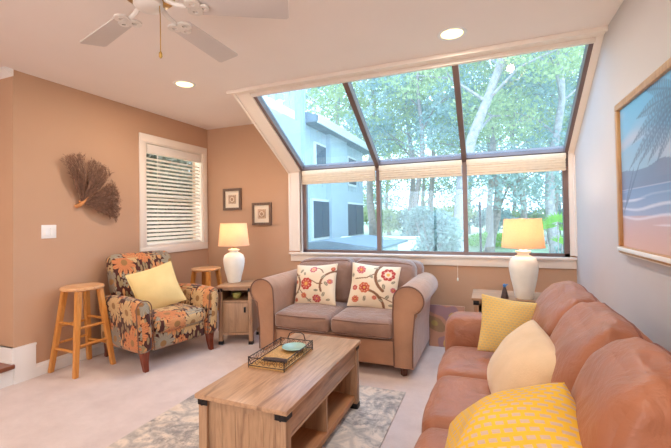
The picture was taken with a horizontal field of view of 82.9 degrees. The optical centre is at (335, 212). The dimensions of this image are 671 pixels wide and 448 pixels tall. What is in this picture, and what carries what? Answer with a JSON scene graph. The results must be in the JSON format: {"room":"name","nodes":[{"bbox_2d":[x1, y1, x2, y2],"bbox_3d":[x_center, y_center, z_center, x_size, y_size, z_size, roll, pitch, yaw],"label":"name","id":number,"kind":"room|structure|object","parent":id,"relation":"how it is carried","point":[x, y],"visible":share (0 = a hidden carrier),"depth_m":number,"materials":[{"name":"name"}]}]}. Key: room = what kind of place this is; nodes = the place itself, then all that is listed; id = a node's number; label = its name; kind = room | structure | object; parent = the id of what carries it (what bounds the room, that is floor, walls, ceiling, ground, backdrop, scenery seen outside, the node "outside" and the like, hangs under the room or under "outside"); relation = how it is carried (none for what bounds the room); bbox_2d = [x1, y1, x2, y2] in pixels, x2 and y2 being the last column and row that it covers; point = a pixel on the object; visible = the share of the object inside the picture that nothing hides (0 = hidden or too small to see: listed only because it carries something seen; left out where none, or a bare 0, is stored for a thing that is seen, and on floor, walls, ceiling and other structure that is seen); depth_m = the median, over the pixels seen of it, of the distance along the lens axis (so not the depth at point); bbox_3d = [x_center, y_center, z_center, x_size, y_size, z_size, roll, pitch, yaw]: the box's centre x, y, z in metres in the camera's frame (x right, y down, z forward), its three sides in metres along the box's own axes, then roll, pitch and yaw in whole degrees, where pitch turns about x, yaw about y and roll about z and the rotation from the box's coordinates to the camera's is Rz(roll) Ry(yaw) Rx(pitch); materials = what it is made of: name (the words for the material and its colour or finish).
{"room":"living room","nodes":[
{"label":"living room","id":0,"kind":"room"},
{"bbox_2d":[0,79,1,345],"bbox_3d":[-3.397,0.123,3.446,1.525,2.518,0.150,-1,-1,22],"label":"wall","id":1,"kind":"structure","parent":0,"point":[0,79],"depth_m":3.10,"materials":[{"name":"beige paint"}]},
{"bbox_2d":[0,66,13,78],"bbox_3d":[-3.381,-1.111,3.339,1.687,0.055,0.060,-1,-1,22],"label":"trim","id":2,"kind":"structure","parent":1,"relation":"attached to","point":[5,72],"depth_m":3.04,"materials":[{"name":"white paint"}]},
{"bbox_2d":[0,345,14,364],"bbox_3d":[-3.334,1.151,3.318,1.695,0.125,0.022,-1,-1,22],"label":"baseboard","id":3,"kind":"structure","parent":1,"relation":"attached to","point":[6,353],"depth_m":3.02,"materials":[{"name":"white paint"}]},
{"bbox_2d":[1,70,208,363],"bbox_3d":[-2.223,0.115,4.126,0.150,2.518,2.286,-1,-1,22],"label":"wall","id":4,"kind":"structure","parent":0,"point":[43,120],"depth_m":3.38,"materials":[{"name":"beige paint"}]},
{"bbox_2d":[0,370,12,388],"bbox_3d":[-4.212,1.352,1.143,1.675,0.250,4.710,-1,-1,22],"label":"stair riser","id":5,"kind":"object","parent":4,"relation":"attached to","point":[6,378],"depth_m":2.98,"materials":[{"name":"white paint"}]},
{"bbox_2d":[0,363,14,372],"bbox_3d":[-4.162,1.210,1.202,1.700,0.035,4.555,-1,-1,22],"label":"stair tread","id":6,"kind":"structure","parent":5,"relation":"on","point":[4,367],"depth_m":2.96,"materials":[{"name":"brown wood"}]},
{"bbox_2d":[41,225,55,238],"bbox_3d":[-2.473,0.161,3.281,0.012,0.116,0.120,-1,-1,22],"label":"light switch","id":7,"kind":"object","parent":4,"relation":"attached to","point":[47,231],"visible":1,"depth_m":3.27,"materials":[{"name":"white paint"}]},
{"bbox_2d":[13,342,117,384],"bbox_3d":[-2.126,1.229,4.076,0.020,0.286,2.286,-1,-1,22],"label":"baseboard","id":8,"kind":"structure","parent":4,"relation":"attached to","point":[26,368],"depth_m":3.14,"materials":[{"name":"white paint"}]},
{"bbox_2d":[60,152,122,222],"bbox_3d":[-2.310,-0.233,3.618,0.096,0.664,0.608,-1,-1,22],"label":"sea fan","id":9,"kind":"object","parent":4,"relation":"attached to","point":[100,200],"visible":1,"depth_m":3.60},
{"bbox_2d":[139,132,207,252],"bbox_3d":[-1.981,-0.202,4.654,0.118,1.350,1.070,-1,-1,22],"label":"window","id":10,"kind":"structure","parent":4,"relation":"in","point":[144,139],"depth_m":4.60,"materials":[{"name":"white paint"}]},
{"bbox_2d":[146,144,200,245],"bbox_3d":[-1.964,-0.199,4.647,0.064,1.146,0.860,-1,-1,22],"label":"blind","id":11,"kind":"object","parent":10,"relation":"attached to","point":[150,149],"visible":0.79,"depth_m":4.61,"materials":[{"name":"white plastic"}]},
{"bbox_2d":[0,316,444,447],"bbox_3d":[-0.991,1.365,1.163,4.587,0.120,7.146,-1,-1,22],"label":"floor","id":12,"kind":"structure","parent":0,"point":[107,402],"depth_m":2.85,"materials":[{"name":"beige carpet"}]},
{"bbox_2d":[48,282,115,378],"bbox_3d":[-2.222,0.999,3.338,0.365,0.725,0.365,-1,-1,24],"label":"bar stool","id":13,"kind":"object","parent":12,"relation":"on","point":[78,288],"visible":1,"depth_m":3.27,"materials":[{"name":"brown wood"}]},
{"bbox_2d":[99,251,220,372],"bbox_3d":[-1.727,0.875,3.715,0.852,0.967,0.865,-2,-1,35],"label":"armchair","id":14,"kind":"object","parent":12,"relation":"on","point":[136,328],"visible":0.91,"depth_m":3.53,"materials":[{"name":"multicolored floral print fabric"},{"name":"cherry wood"}]},
{"bbox_2d":[125,261,186,309],"bbox_3d":[-1.730,0.724,3.672,0.501,0.482,0.207,0,-1,-42],"label":"throw pillow","id":15,"kind":"object","parent":14,"relation":"on","point":[159,285],"visible":0.85,"depth_m":3.63,"materials":[{"name":"yellow fabric"}]},
{"bbox_2d":[150,303,204,333],"bbox_3d":[-1.650,0.994,3.658,0.660,0.196,0.533,-2,-1,35],"label":"seat cushion","id":16,"kind":"object","parent":14,"relation":"on","point":[176,318],"depth_m":3.50,"materials":[{"name":"multicoloured fabric"}]},
{"bbox_2d":[190,266,221,310],"bbox_3d":[-1.522,1.006,4.479,0.365,0.725,0.365,-1,-1,17],"label":"bar stool","id":17,"kind":"object","parent":12,"relation":"on","point":[206,270],"visible":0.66,"depth_m":4.40,"materials":[{"name":"brown wood"}]},
{"bbox_2d":[216,280,258,344],"bbox_3d":[-1.022,1.054,4.084,0.380,0.600,0.400,-1,-1,2],"label":"end table","id":18,"kind":"object","parent":12,"relation":"on","point":[239,316],"visible":0.73,"depth_m":3.90,"materials":[{"name":"brown wood"}]},
{"bbox_2d":[218,223,248,282],"bbox_3d":[-1.114,0.434,4.171,0.336,0.643,0.336,-1,-1,22],"label":"table lamp","id":19,"kind":"object","parent":18,"relation":"on","point":[233,235],"visible":1,"depth_m":4.07,"materials":[{"name":"beige ceramic"}]},
{"bbox_2d":[232,291,241,298],"bbox_3d":[-1.047,0.868,4.032,0.104,0.066,0.104,-1,-1,22],"label":"bowl","id":20,"kind":"object","parent":18,"relation":"on","point":[237,294],"visible":1,"depth_m":4.00,"materials":[{"name":"green ceramic"}]},
{"bbox_2d":[106,385,405,447],"bbox_3d":[-0.587,1.307,1.957,1.440,0.008,2.300,-1,-1,22],"label":"area rug","id":21,"kind":"object","parent":12,"relation":"on","point":[367,426],"visible":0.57,"depth_m":2.32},
{"bbox_2d":[195,333,360,447],"bbox_3d":[-0.246,1.081,2.189,0.500,0.442,1.024,-1,-1,22],"label":"coffee table","id":22,"kind":"object","parent":21,"relation":"on","point":[300,406],"visible":0.96,"depth_m":1.89,"materials":[{"name":"brown wood"}]},
{"bbox_2d":[248,331,312,371],"bbox_3d":[-0.323,0.859,2.237,0.230,0.196,0.435,-1,-1,21],"label":"wire tray","id":23,"kind":"object","parent":22,"relation":"on","point":[257,364],"visible":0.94,"depth_m":2.18,"materials":[{"name":"brown metal"}]},
{"bbox_2d":[260,346,303,365],"bbox_3d":[-0.313,0.847,2.261,0.160,0.010,0.280,-1,-1,17],"label":"book","id":24,"kind":"object","parent":23,"relation":"in","point":[279,352],"visible":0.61,"depth_m":2.26,"materials":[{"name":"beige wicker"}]},
{"bbox_2d":[263,357,287,362],"bbox_3d":[-0.340,0.827,2.143,0.142,0.024,0.024,-1,-1,15],"label":"rolled napkin","id":25,"kind":"object","parent":24,"relation":"on","point":[269,358],"visible":0.61,"depth_m":2.14,"materials":[{"name":"fabric"}]},
{"bbox_2d":[282,342,305,350],"bbox_3d":[-0.255,0.831,2.341,0.150,0.022,0.150,-1,-1,22],"label":"round dish","id":26,"kind":"object","parent":24,"relation":"on","point":[293,346],"visible":0.91,"depth_m":2.36,"materials":[{"name":"teal ceramic"}]},
{"bbox_2d":[291,391,354,447],"bbox_3d":[-0.244,1.235,2.187,0.440,0.035,0.934,-1,-1,22],"label":"shelf","id":27,"kind":"object","parent":22,"relation":"attached to","point":[339,402],"depth_m":2.15,"materials":[{"name":"brown wood"}]},
{"bbox_2d":[250,256,437,375],"bbox_3d":[0.123,0.888,3.657,1.602,0.881,0.996,-1,-1,22],"label":"loveseat","id":28,"kind":"object","parent":12,"relation":"on","point":[397,337],"visible":0.74,"depth_m":3.32,"materials":[{"name":"brown fabric"}]},
{"bbox_2d":[275,301,348,331],"bbox_3d":[-0.180,0.961,3.634,0.549,0.196,0.718,-1,-1,22],"label":"seat cushion","id":29,"kind":"object","parent":28,"relation":"on","point":[289,316],"depth_m":3.36,"materials":[{"name":"brown fabric"}]},
{"bbox_2d":[294,264,337,305],"bbox_3d":[-0.193,0.699,3.712,0.486,0.414,0.186,-1,-1,26],"label":"throw pillow","id":30,"kind":"object","parent":28,"relation":"on","point":[315,284],"visible":0.98,"depth_m":3.64,"materials":[{"name":"fabric"}]},
{"bbox_2d":[299,256,355,302],"bbox_3d":[-0.098,0.696,3.953,0.630,0.479,0.337,-1,-1,22],"label":"cushion","id":31,"kind":"object","parent":28,"relation":"on","point":[345,264],"depth_m":3.79,"materials":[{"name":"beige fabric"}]},
{"bbox_2d":[331,306,391,338],"bbox_3d":[0.328,0.950,3.428,0.549,0.198,0.724,-1,-1,22],"label":"seat cushion","id":32,"kind":"object","parent":28,"relation":"on","point":[350,322],"depth_m":3.15,"materials":[{"name":"brown fabric"}]},
{"bbox_2d":[347,262,400,309],"bbox_3d":[0.355,0.677,3.494,0.491,0.431,0.189,-1,-1,16],"label":"throw pillow","id":33,"kind":"object","parent":28,"relation":"on","point":[371,286],"visible":0.94,"depth_m":3.44,"materials":[{"name":"fabric"}]},
{"bbox_2d":[357,258,416,288],"bbox_3d":[0.480,0.685,3.722,0.621,0.481,0.333,-1,-1,22],"label":"cushion","id":34,"kind":"object","parent":28,"relation":"on","point":[408,271],"depth_m":3.63,"materials":[{"name":"brown fabric"}]},
{"bbox_2d":[429,304,464,346],"bbox_3d":[1.099,1.118,3.752,0.340,0.399,0.085,-1,-1,22],"label":"canvas","id":35,"kind":"object","parent":12,"relation":"on","point":[439,315],"visible":0.51,"depth_m":3.77,"materials":[{"name":"paper"}]},
{"bbox_2d":[471,289,540,312],"bbox_3d":[1.499,0.999,3.225,0.620,0.600,0.420,-1,-1,22],"label":"end table","id":36,"kind":"object","parent":12,"relation":"on","point":[477,293],"visible":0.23,"depth_m":3.23,"materials":[{"name":"brown wood"}]},
{"bbox_2d":[501,284,508,298],"bbox_3d":[1.390,0.639,3.121,0.062,0.118,0.062,-1,-1,22],"label":"figurine","id":37,"kind":"object","parent":36,"relation":"on","point":[504,295],"visible":1,"depth_m":3.11,"materials":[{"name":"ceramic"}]},
{"bbox_2d":[501,219,545,299],"bbox_3d":[1.537,0.371,3.108,0.330,0.648,0.330,-1,-1,22],"label":"table lamp","id":38,"kind":"object","parent":36,"relation":"on","point":[521,234],"visible":1,"depth_m":3.02,"materials":[{"name":"beige ceramic"}]},
{"bbox_2d":[412,281,670,447],"bbox_3d":[0.834,0.822,1.580,0.909,0.922,1.958,-1,-1,22],"label":"sofa","id":39,"kind":"object","parent":12,"relation":"on","point":[617,378],"visible":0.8,"depth_m":1.24,"materials":[{"name":"leather"}]},
{"bbox_2d":[412,427,447,447],"bbox_3d":[0.537,0.895,1.178,0.650,0.228,0.497,-1,-1,22],"label":"seat cushion","id":40,"kind":"object","parent":39,"relation":"on","point":[430,437],"depth_m":1.38,"materials":[{"name":"leather"}]},
{"bbox_2d":[422,377,490,430],"bbox_3d":[0.721,0.901,1.629,0.652,0.229,0.502,-1,-1,22],"label":"seat cushion","id":41,"kind":"object","parent":39,"relation":"on","point":[450,396],"depth_m":1.65,"materials":[{"name":"leather"}]},
{"bbox_2d":[436,345,493,382],"bbox_3d":[0.903,0.903,2.085,0.651,0.222,0.499,-1,-1,22],"label":"seat cushion","id":42,"kind":"object","parent":39,"relation":"on","point":[458,361],"depth_m":2.05,"materials":[{"name":"leather"}]},
{"bbox_2d":[477,294,535,351],"bbox_3d":[0.970,0.634,2.114,0.356,0.344,0.159,-1,-1,15],"label":"throw pillow","id":43,"kind":"object","parent":39,"relation":"on","point":[500,317],"visible":0.68,"depth_m":2.09,"materials":[{"name":"yellow fabric"}]},
{"bbox_2d":[445,382,583,447],"bbox_3d":[0.513,0.739,1.068,0.422,0.457,0.441,-1,-1,22],"label":"throw pillow","id":44,"kind":"object","parent":39,"relation":"on","point":[542,415],"visible":0.97,"depth_m":1.03,"materials":[{"name":"yellow fabric"}]},
{"bbox_2d":[487,320,552,393],"bbox_3d":[0.809,0.674,1.641,0.285,0.314,0.591,-1,-1,10],"label":"throw pillow","id":45,"kind":"object","parent":39,"relation":"on","point":[524,358],"visible":0.6,"depth_m":1.53,"materials":[{"name":"beige fabric"}]},
{"bbox_2d":[531,281,606,335],"bbox_3d":[1.198,0.633,1.911,0.407,0.511,0.643,-1,-1,22],"label":"cushion","id":46,"kind":"object","parent":39,"relation":"on","point":[558,298],"depth_m":1.83,"materials":[{"name":"leather"}]},
{"bbox_2d":[548,302,646,392],"bbox_3d":[0.988,0.623,1.409,0.410,0.523,0.549,-1,-1,22],"label":"cushion","id":47,"kind":"object","parent":39,"relation":"on","point":[579,328],"depth_m":1.34,"materials":[{"name":"leather"}]},
{"bbox_2d":[571,334,670,447],"bbox_3d":[0.824,0.609,0.991,0.406,0.515,0.423,-1,-1,22],"label":"cushion","id":48,"kind":"object","parent":39,"relation":"on","point":[621,384],"depth_m":0.93,"materials":[{"name":"leather"}]},
{"bbox_2d":[268,106,299,156],"bbox_3d":[-0.707,-0.828,4.277,0.060,0.678,1.196,-1,-1,22],"label":"wall","id":49,"kind":"structure","parent":0,"point":[290,126],"depth_m":4.59,"materials":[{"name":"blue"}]},
{"bbox_2d":[0,0,623,129],"bbox_3d":[-1.742,-1.266,1.490,6.112,0.140,7.146,-1,-1,22],"label":"ceiling","id":50,"kind":"structure","parent":0,"point":[39,38],"depth_m":2.64,"materials":[{"name":"paint"}]},
{"bbox_2d":[79,0,288,61],"bbox_3d":[-0.855,-0.950,1.759,1.212,0.511,1.206,-1,-1,22],"label":"ceiling fan","id":51,"kind":"object","parent":50,"relation":"hanging from","point":[119,24],"visible":1,"depth_m":1.81,"materials":[{"name":"white wood"}]},
{"bbox_2d":[173,80,195,87],"bbox_3d":[-1.370,-1.167,3.449,0.196,0.006,0.196,-1,-1,22],"label":"recessed light","id":52,"kind":"object","parent":50,"relation":"in","point":[179,83],"visible":1,"depth_m":3.45,"materials":[{"name":"glass"}]},
{"bbox_2d":[226,25,607,96],"bbox_3d":[0.402,-1.183,3.137,3.062,0.060,0.140,-1,-1,22],"label":"trim","id":53,"kind":"structure","parent":50,"relation":"attached to","point":[586,36],"depth_m":2.97,"materials":[{"name":"white paint"}]},
{"bbox_2d":[254,43,593,171],"bbox_3d":[0.699,-0.894,3.655,2.835,0.744,1.144,-1,-1,22],"label":"window","id":54,"kind":"structure","parent":50,"relation":"attached to","point":[348,87],"depth_m":3.78,"materials":[{"name":"brown metal"}]},
{"bbox_2d":[302,166,375,184],"bbox_3d":[0.026,-0.436,4.451,0.915,0.163,0.054,-1,-1,22],"label":"window shade","id":55,"kind":"object","parent":54,"relation":"attached to","point":[355,174],"visible":1,"depth_m":4.42,"materials":[{"name":"fabric"}]},
{"bbox_2d":[379,160,461,180],"bbox_3d":[0.902,-0.456,4.100,0.884,0.163,0.054,-1,-1,22],"label":"window shade","id":56,"kind":"object","parent":54,"relation":"attached to","point":[442,168],"visible":1,"depth_m":4.07,"materials":[{"name":"fabric"}]},
{"bbox_2d":[466,153,565,175],"bbox_3d":[1.765,-0.475,3.754,0.888,0.163,0.054,-1,-1,22],"label":"window shade","id":57,"kind":"object","parent":54,"relation":"attached to","point":[542,162],"visible":1,"depth_m":3.72,"materials":[{"name":"fabric"}]},
{"bbox_2d":[437,26,466,40],"bbox_3d":[0.792,-1.216,2.582,0.196,0.006,0.196,-1,-1,22],"label":"recessed light","id":58,"kind":"object","parent":50,"relation":"in","point":[451,33],"visible":1,"depth_m":2.58,"materials":[{"name":"glass"}]},
{"bbox_2d":[207,124,576,311],"bbox_3d":[0.290,0.079,4.431,4.587,2.518,0.150,-1,-1,22],"label":"wall","id":59,"kind":"structure","parent":0,"point":[238,156],"depth_m":4.85,"materials":[{"name":"beige paint"}]},
{"bbox_2d":[223,188,241,209],"bbox_3d":[-1.359,-0.179,5.000,0.284,0.284,0.026,-1,-1,22],"label":"framed print","id":60,"kind":"object","parent":59,"relation":"attached to","point":[232,198],"visible":1,"depth_m":4.99,"materials":[{"name":"paper"}]},
{"bbox_2d":[228,195,235,203],"bbox_3d":[-1.359,-0.179,5.000,0.116,0.116,0.005,-1,-1,22],"label":"print","id":61,"kind":"object","parent":60,"relation":"attached to","point":[231,198],"depth_m":5.00,"materials":[{"name":"paper"}]},
{"bbox_2d":[252,202,271,224],"bbox_3d":[-0.936,0.011,4.829,0.284,0.284,0.026,-1,-1,22],"label":"framed print","id":62,"kind":"object","parent":59,"relation":"attached to","point":[261,212],"visible":1,"depth_m":4.82,"materials":[{"name":"paper"}]},
{"bbox_2d":[258,209,265,218],"bbox_3d":[-0.936,0.011,4.828,0.116,0.116,0.005,-1,-1,22],"label":"print","id":63,"kind":"object","parent":62,"relation":"attached to","point":[261,212],"depth_m":4.82,"materials":[{"name":"paper"}]},
{"bbox_2d":[233,93,301,172],"bbox_3d":[-0.701,-0.842,4.180,0.175,0.738,1.153,-1,-1,22],"label":"trim","id":64,"kind":"structure","parent":59,"relation":"attached to","point":[248,103],"depth_m":4.08,"materials":[{"name":"white paint"}]},
{"bbox_2d":[288,172,302,251],"bbox_3d":[-0.487,-0.022,4.660,0.172,1.007,0.039,-1,-1,19],"label":"trim","id":65,"kind":"structure","parent":59,"relation":"attached to","point":[295,193],"depth_m":4.64,"materials":[{"name":"white paint"}]},
{"bbox_2d":[289,252,576,268],"bbox_3d":[0.848,0.502,4.114,3.032,0.108,0.075,-1,-1,22],"label":"window sill","id":66,"kind":"structure","parent":59,"relation":"attached to","point":[425,259],"depth_m":3.93,"materials":[{"name":"white paint"}]},
{"bbox_2d":[302,154,569,256],"bbox_3d":[0.914,-0.063,4.146,2.815,1.027,0.067,-1,-1,22],"label":"window","id":67,"kind":"structure","parent":59,"relation":"in","point":[565,196],"depth_m":3.95,"materials":[{"name":"brown metal"}]},
{"bbox_2d":[574,0,670,350],"bbox_3d":[1.018,-0.001,0.290,0.150,2.518,6.996,-1,-1,22],"label":"wall","id":68,"kind":"structure","parent":0,"point":[636,42],"depth_m":2.42,"materials":[{"name":"beige paint"}]},
{"bbox_2d":[567,35,603,255],"bbox_3d":[2.023,-0.444,3.087,0.047,1.677,1.144,-1,-1,22],"label":"trim","id":69,"kind":"structure","parent":68,"relation":"attached to","point":[598,39],"depth_m":3.50,"materials":[{"name":"white paint"}]},
{"bbox_2d":[614,57,670,266],"bbox_3d":[1.444,-0.212,1.629,0.046,0.896,1.411,-1,-1,22],"label":"beach painting","id":70,"kind":"object","parent":68,"relation":"attached to","point":[643,116],"visible":1,"depth_m":1.89,"materials":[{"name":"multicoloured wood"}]},
{"label":"outside","id":71,"kind":"structure","parent":0,"visible":0},
{"bbox_2d":[364,224,562,252],"bbox_3d":[16.780,2.135,41.735,120.000,0.200,130.000,-1,-1,22],"label":"ground","id":72,"kind":"structure","parent":71,"point":[474,230],"depth_m":25.05,"materials":[{"name":"green plant"}]},
{"bbox_2d":[146,153,193,241],"bbox_3d":[-3.182,0.023,6.920,2.157,3.540,2.766,0,-1,-32],"label":"shrub","id":73,"kind":"object","parent":72,"relation":"on","point":[147,155],"visible":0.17,"depth_m":6.34,"materials":[{"name":"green plant"}]},
{"bbox_2d":[182,89,376,241],"bbox_3d":[-3.190,-1.804,13.689,6.970,7.400,9.800,-1,-1,22],"label":"house","id":74,"kind":"structure","parent":72,"relation":"on","point":[335,210],"depth_m":12.72,"materials":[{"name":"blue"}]},
{"bbox_2d":[316,144,325,163],"bbox_3d":[-0.447,-1.671,12.318,0.035,1.000,0.700,-1,-1,22],"label":"window","id":75,"kind":"structure","parent":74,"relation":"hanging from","point":[320,149],"depth_m":12.24,"materials":[{"name":"glass"}]},
{"bbox_2d":[314,201,329,237],"bbox_3d":[-0.432,0.203,12.250,0.035,1.150,1.180,-1,-1,22],"label":"window","id":76,"kind":"structure","parent":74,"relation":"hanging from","point":[321,208],"depth_m":12.25,"materials":[{"name":"glass"}]},
{"bbox_2d":[349,158,355,184],"bbox_3d":[0.688,-1.643,15.149,0.035,1.000,0.800,-1,-1,22],"label":"window","id":77,"kind":"structure","parent":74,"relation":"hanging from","point":[350,159],"depth_m":15.15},
{"bbox_2d":[348,204,363,235],"bbox_3d":[0.834,0.270,15.405,0.035,1.220,1.980,-1,-1,22],"label":"window","id":78,"kind":"structure","parent":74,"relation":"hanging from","point":[355,211],"depth_m":15.33,"materials":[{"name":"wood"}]},
{"bbox_2d":[305,79,400,139],"bbox_3d":[-0.427,-6.457,28.434,13.234,17.158,11.558,-1,-1,22],"label":"tree","id":79,"kind":"object","parent":72,"relation":"on","point":[308,90],"visible":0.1,"depth_m":25.03,"materials":[{"name":"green plant"}]},
{"bbox_2d":[309,235,407,249],"bbox_3d":[0.284,1.126,7.956,2.000,1.240,2.500,-1,-1,22],"label":"roof","id":80,"kind":"object","parent":72,"relation":"on","point":[361,242],"visible":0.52,"depth_m":6.94,"materials":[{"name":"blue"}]},
{"bbox_2d":[344,116,398,212],"bbox_3d":[1.563,-4.787,40.768,10.769,14.108,9.596,-1,-1,7],"label":"tree","id":81,"kind":"object","parent":72,"relation":"on","point":[365,116],"visible":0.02,"depth_m":41.10,"materials":[{"name":"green plant"}]},
{"bbox_2d":[305,73,449,235],"bbox_3d":[2.435,-5.284,22.078,9.293,14.491,10.993,-1,-1,22],"label":"tree","id":82,"kind":"object","parent":72,"relation":"on","point":[330,94],"visible":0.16,"depth_m":21.31,"materials":[{"name":"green plant"}]},
{"bbox_2d":[341,236,419,250],"bbox_3d":[1.268,1.222,10.793,2.270,1.110,0.280,-1,-1,22],"label":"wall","id":83,"kind":"structure","parent":72,"relation":"on","point":[406,246],"depth_m":10.42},
{"bbox_2d":[363,207,401,233],"bbox_3d":[3.429,0.748,32.579,4.728,2.733,3.582,-1,-1,22],"label":"shrub","id":84,"kind":"object","parent":72,"relation":"on","point":[385,213],"visible":0.47,"depth_m":31.93,"materials":[{"name":"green plant"}]},
{"bbox_2d":[357,91,434,234],"bbox_3d":[4.623,-5.458,36.964,10.417,15.262,11.531,-1,-1,22],"label":"tree","id":85,"kind":"object","parent":72,"relation":"on","point":[383,181],"visible":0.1,"depth_m":34.95,"materials":[{"name":"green plant"}]},
{"bbox_2d":[384,205,433,232],"bbox_3d":[6.639,0.666,32.264,4.432,2.783,4.311,0,-1,-42],"label":"shrub","id":86,"kind":"object","parent":72,"relation":"on","point":[404,209],"visible":0.14,"depth_m":31.86,"materials":[{"name":"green plant"}]},
{"bbox_2d":[343,69,476,235],"bbox_3d":[4.033,-4.437,20.209,7.167,12.667,6.704,-1,-1,-16],"label":"tree","id":87,"kind":"object","parent":72,"relation":"on","point":[391,107],"visible":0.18,"depth_m":18.89,"materials":[{"name":"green plant"}]},
{"bbox_2d":[340,60,490,209],"bbox_3d":[3.785,-4.049,16.998,6.336,11.816,6.655,0,-1,-31],"label":"tree","id":88,"kind":"object","parent":72,"relation":"on","point":[420,110],"visible":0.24,"depth_m":16.95,"materials":[{"name":"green plant"}]},
{"bbox_2d":[397,205,438,249],"bbox_3d":[3.297,0.750,14.785,2.098,2.143,2.450,-1,-1,22],"label":"shrub","id":89,"kind":"object","parent":72,"relation":"on","point":[413,216],"visible":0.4,"depth_m":14.54,"materials":[{"name":"grey plant"}]},
{"bbox_2d":[363,84,481,210],"bbox_3d":[7.411,-4.995,33.298,9.933,14.137,10.656,0,-1,-32],"label":"tree","id":90,"kind":"object","parent":72,"relation":"on","point":[424,179],"visible":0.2,"depth_m":32.21,"materials":[{"name":"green plant"}]},
{"bbox_2d":[377,72,490,210],"bbox_3d":[6.203,-4.406,24.014,7.314,12.702,6.850,-1,-1,22],"label":"tree","id":91,"kind":"object","parent":72,"relation":"on","point":[432,180],"visible":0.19,"depth_m":23.83,"materials":[{"name":"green plant"}]},
{"bbox_2d":[410,209,463,250],"bbox_3d":[2.403,0.818,9.082,1.379,1.840,1.343,-1,-1,22],"label":"shrub","id":92,"kind":"object","parent":72,"relation":"on","point":[442,240],"visible":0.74,"depth_m":8.80,"materials":[{"name":"grey plant"}]},
{"bbox_2d":[426,204,476,221],"bbox_3d":[9.078,0.616,30.841,4.788,2.757,4.542,-1,-1,22],"label":"shrub","id":93,"kind":"object","parent":72,"relation":"on","point":[450,208],"visible":0.21,"depth_m":29.42,"materials":[{"name":"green plant"}]},
{"bbox_2d":[405,61,533,233],"bbox_3d":[12.460,-6.045,35.300,11.666,16.086,11.979,-1,-1,22],"label":"tree","id":94,"kind":"object","parent":72,"relation":"on","point":[427,182],"visible":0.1,"depth_m":32.94,"materials":[{"name":"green plant"}]},
{"bbox_2d":[478,201,481,251],"bbox_3d":[6.058,0.648,15.881,0.100,2.270,0.100,-1,-1,22],"label":"signpost","id":95,"kind":"object","parent":72,"relation":"on","point":[479,202],"visible":0.79,"depth_m":15.85,"materials":[{"name":"metal"}]},
{"bbox_2d":[377,45,584,251],"bbox_3d":[4.106,-3.319,10.408,5.850,10.178,5.276,-1,-1,-14],"label":"tree","id":96,"kind":"object","parent":72,"relation":"on","point":[480,120],"visible":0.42,"depth_m":10.41,"materials":[{"name":"green plant"}]},
{"bbox_2d":[468,231,502,246],"bbox_3d":[8.209,1.398,20.360,3.022,0.894,3.939,-1,-1,22],"label":"shrub","id":97,"kind":"object","parent":72,"relation":"on","point":[473,241],"visible":0.46,"depth_m":19.63,"materials":[{"name":"green plant"}]},
{"bbox_2d":[425,60,548,232],"bbox_3d":[9.430,-5.134,22.875,8.091,13.974,7.594,-1,-1,22],"label":"tree","id":98,"kind":"object","parent":72,"relation":"on","point":[488,207],"visible":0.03,"depth_m":23.00,"materials":[{"name":"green plant"}]},
{"bbox_2d":[402,51,576,251],"bbox_3d":[6.060,-2.888,13.568,6.532,9.340,7.098,-1,-1,-23],"label":"tree","id":99,"kind":"object","parent":72,"relation":"on","point":[499,197],"visible":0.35,"depth_m":12.78,"materials":[{"name":"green plant"}]},
{"bbox_2d":[468,203,518,231],"bbox_3d":[12.091,0.547,30.244,4.656,2.778,4.483,-1,-1,22],"label":"shrub","id":100,"kind":"object","parent":72,"relation":"on","point":[504,214],"visible":0.44,"depth_m":29.32,"materials":[{"name":"grey plant"}]},
{"bbox_2d":[438,46,577,249],"bbox_3d":[7.948,-4.068,16.810,6.124,11.712,6.694,-1,-1,-6],"label":"tree","id":101,"kind":"object","parent":72,"relation":"on","point":[523,215],"visible":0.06,"depth_m":16.11,"materials":[{"name":"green plant"}]},
{"bbox_2d":[469,90,562,215],"bbox_3d":[15.610,-5.155,32.572,9.796,14.170,11.212,-1,-1,22],"label":"tree","id":102,"kind":"object","parent":72,"relation":"on","point":[514,203],"visible":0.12,"depth_m":30.54,"materials":[{"name":"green plant"}]},
{"bbox_2d":[466,46,584,252],"bbox_3d":[6.577,-3.633,11.367,5.473,10.710,6.092,-1,-1,29],"label":"tree","id":103,"kind":"object","parent":72,"relation":"on","point":[550,204],"visible":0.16,"depth_m":11.18,"materials":[{"name":"green plant"}]},
{"bbox_2d":[490,69,575,234],"bbox_3d":[19.189,-6.238,32.095,11.977,16.190,11.852,-1,-1,22],"label":"tree","id":104,"kind":"object","parent":72,"relation":"on","point":[575,69],"visible":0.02,"depth_m":34.03,"materials":[{"name":"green plant"}]},
{"bbox_2d":[506,207,562,231],"bbox_3d":[15.339,0.683,30.032,4.832,2.395,4.476,-1,-1,22],"label":"shrub","id":105,"kind":"object","parent":72,"relation":"on","point":[535,215],"visible":0.27,"depth_m":29.25,"materials":[{"name":"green plant"}]},
{"bbox_2d":[498,47,579,243],"bbox_3d":[12.280,-4.670,21.673,7.049,12.942,7.882,-1,-1,22],"label":"tree","id":106,"kind":"object","parent":72,"relation":"on","point":[546,143],"visible":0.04,"depth_m":21.30,"materials":[{"name":"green plant"}]},
{"bbox_2d":[495,45,584,122],"bbox_3d":[8.821,-3.953,13.700,6.018,11.324,5.986,-1,-1,22],"label":"tree","id":107,"kind":"object","parent":72,"relation":"on","point":[530,84],"visible":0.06,"depth_m":13.55,"materials":[{"name":"green plant"}]},
{"bbox_2d":[542,213,562,252],"bbox_3d":[4.444,0.818,7.557,1.069,1.712,0.272,-1,-1,22],"label":"fan palm","id":108,"kind":"object","parent":72,"relation":"on","point":[554,218],"visible":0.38,"depth_m":7.53,"materials":[{"name":"green plant"}]},
{"bbox_2d":[554,243,563,252],"bbox_3d":[6.620,1.233,10.240,1.294,0.921,1.325,-1,-1,22],"label":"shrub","id":109,"kind":"object","parent":72,"relation":"on","point":[560,245],"visible":0.04,"depth_m":10.47,"materials":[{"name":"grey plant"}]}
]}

